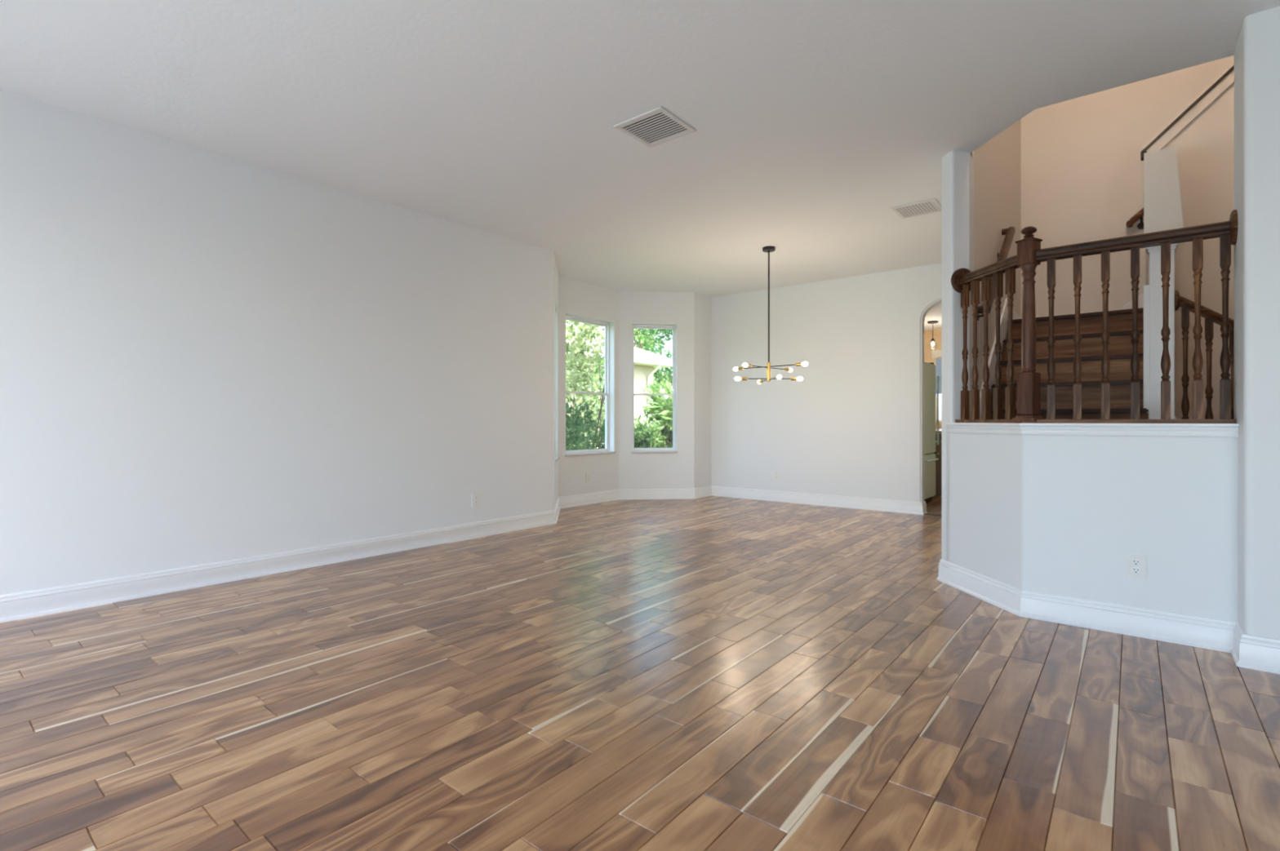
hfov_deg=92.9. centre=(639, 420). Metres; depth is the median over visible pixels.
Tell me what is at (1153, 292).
wall
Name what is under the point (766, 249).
chandelier
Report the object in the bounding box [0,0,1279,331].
ceiling
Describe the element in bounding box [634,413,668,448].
shrub
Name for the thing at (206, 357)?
wall
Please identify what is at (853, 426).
wall
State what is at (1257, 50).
wall
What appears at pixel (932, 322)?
pendant lamp
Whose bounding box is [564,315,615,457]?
window
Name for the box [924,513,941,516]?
trim
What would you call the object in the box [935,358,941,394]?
roller blind
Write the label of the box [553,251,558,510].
wall
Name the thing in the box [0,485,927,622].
baseboard
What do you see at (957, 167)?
wall
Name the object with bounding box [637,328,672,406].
tree
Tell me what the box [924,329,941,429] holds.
wall
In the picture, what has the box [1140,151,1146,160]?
trim
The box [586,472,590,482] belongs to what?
wall outlet
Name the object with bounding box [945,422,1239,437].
trim
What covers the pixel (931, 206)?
ceiling vent
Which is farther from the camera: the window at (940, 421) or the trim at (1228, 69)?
the window at (940, 421)
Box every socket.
[790,377,796,380]
[1131,559,1140,565]
[1131,567,1140,573]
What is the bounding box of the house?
[565,323,672,446]
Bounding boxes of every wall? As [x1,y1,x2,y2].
[0,89,553,595]
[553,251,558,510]
[558,275,618,497]
[618,290,693,489]
[693,292,711,488]
[711,263,941,502]
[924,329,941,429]
[941,119,1021,562]
[946,425,1238,622]
[1021,55,1234,317]
[1143,146,1183,233]
[1143,243,1178,419]
[1146,253,1149,285]
[1161,82,1234,419]
[1234,6,1279,639]
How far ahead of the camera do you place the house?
17.28 m
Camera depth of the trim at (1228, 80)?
4.25 m
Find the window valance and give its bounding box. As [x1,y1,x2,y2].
[931,350,941,359]
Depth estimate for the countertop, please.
8.11 m
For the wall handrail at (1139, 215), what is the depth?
5.07 m
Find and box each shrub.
[565,340,639,448]
[565,397,635,450]
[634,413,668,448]
[640,380,672,448]
[642,370,672,406]
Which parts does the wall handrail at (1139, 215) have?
rail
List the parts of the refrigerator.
door, door, handle, handle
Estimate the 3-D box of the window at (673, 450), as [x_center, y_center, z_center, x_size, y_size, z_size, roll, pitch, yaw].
[0.184,-0.425,8.094,0.619,1.700,0.167,0,0,-6]
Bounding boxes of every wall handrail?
[977,226,1015,320]
[1125,208,1143,229]
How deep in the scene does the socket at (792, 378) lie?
5.99 m
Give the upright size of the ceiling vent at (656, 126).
0.010 m
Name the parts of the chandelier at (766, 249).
bulb, bulb, arm, rod, arm, arm, bulb, bulb, bulb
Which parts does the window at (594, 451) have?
sash, sash, sill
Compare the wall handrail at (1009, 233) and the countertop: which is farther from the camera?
the countertop
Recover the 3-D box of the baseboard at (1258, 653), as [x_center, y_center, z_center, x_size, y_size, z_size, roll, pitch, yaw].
[3.051,0.967,2.382,0.684,0.136,4.024,0,0,-37]
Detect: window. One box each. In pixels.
[555,309,559,461]
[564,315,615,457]
[631,324,677,453]
[936,394,941,422]
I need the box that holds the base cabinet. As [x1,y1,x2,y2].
[931,434,941,499]
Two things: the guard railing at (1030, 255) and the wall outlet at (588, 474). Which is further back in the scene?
the wall outlet at (588, 474)
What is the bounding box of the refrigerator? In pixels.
[924,361,938,503]
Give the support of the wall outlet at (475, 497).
attached to the wall at (206, 357)
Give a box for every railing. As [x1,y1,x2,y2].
[951,209,1238,423]
[1174,289,1234,419]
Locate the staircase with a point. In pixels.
(1120, 321)
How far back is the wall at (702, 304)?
8.24 m
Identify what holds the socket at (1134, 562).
attached to the wall outlet at (1135, 564)
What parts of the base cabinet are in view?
door, drawer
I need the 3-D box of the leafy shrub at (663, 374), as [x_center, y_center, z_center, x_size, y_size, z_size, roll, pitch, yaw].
[1.171,-0.053,14.542,1.720,2.428,1.989,0,0,-43]
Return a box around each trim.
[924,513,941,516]
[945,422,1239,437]
[1140,61,1234,152]
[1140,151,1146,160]
[1146,69,1234,152]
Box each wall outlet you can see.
[471,493,479,507]
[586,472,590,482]
[773,471,779,480]
[1125,552,1146,580]
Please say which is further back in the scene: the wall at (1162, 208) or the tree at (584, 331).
the tree at (584, 331)
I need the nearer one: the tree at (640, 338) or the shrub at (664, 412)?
the shrub at (664, 412)
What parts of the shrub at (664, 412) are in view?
stem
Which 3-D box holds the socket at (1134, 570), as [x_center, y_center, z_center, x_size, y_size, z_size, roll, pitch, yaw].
[2.389,0.722,2.932,0.033,0.033,0.004,0,0,39]
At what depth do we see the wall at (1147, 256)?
4.04 m
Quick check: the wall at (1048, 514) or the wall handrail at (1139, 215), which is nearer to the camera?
the wall at (1048, 514)
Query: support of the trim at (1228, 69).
attached to the wall at (1205, 148)
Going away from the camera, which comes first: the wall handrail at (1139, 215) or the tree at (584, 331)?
the wall handrail at (1139, 215)
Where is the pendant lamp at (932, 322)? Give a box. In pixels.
[927,320,937,346]
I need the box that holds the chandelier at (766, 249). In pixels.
[733,245,808,384]
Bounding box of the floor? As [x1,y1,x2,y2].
[0,496,1279,850]
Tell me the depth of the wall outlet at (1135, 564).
2.93 m
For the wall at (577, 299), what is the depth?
7.54 m
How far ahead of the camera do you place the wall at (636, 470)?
8.04 m
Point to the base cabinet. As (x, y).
(938, 447)
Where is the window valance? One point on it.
(935, 353)
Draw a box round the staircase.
[979,292,1148,419]
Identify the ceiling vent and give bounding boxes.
[613,106,696,147]
[890,198,941,218]
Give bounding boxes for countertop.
[935,429,941,434]
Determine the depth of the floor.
2.16 m
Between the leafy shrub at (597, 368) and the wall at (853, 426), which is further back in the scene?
the leafy shrub at (597, 368)
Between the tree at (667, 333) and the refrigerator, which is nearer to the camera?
the refrigerator
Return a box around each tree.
[565,320,640,449]
[569,323,672,389]
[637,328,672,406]
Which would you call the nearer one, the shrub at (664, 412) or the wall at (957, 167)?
the wall at (957, 167)
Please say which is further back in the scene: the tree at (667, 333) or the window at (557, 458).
the tree at (667, 333)
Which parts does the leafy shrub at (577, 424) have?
stem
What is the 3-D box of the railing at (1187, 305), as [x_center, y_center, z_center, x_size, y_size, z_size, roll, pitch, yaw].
[3.672,0.162,3.267,1.203,1.887,0.124,0,0,39]
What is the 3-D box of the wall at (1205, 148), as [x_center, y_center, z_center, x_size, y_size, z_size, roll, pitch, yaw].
[4.532,-1.450,3.800,2.137,4.969,0.110,0,0,39]
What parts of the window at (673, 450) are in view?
sash, sash, sill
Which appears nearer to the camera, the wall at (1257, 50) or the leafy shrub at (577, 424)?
the wall at (1257, 50)
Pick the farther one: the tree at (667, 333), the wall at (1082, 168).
the tree at (667, 333)
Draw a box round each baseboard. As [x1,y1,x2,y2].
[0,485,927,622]
[936,559,1279,674]
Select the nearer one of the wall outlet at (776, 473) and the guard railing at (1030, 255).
the guard railing at (1030, 255)

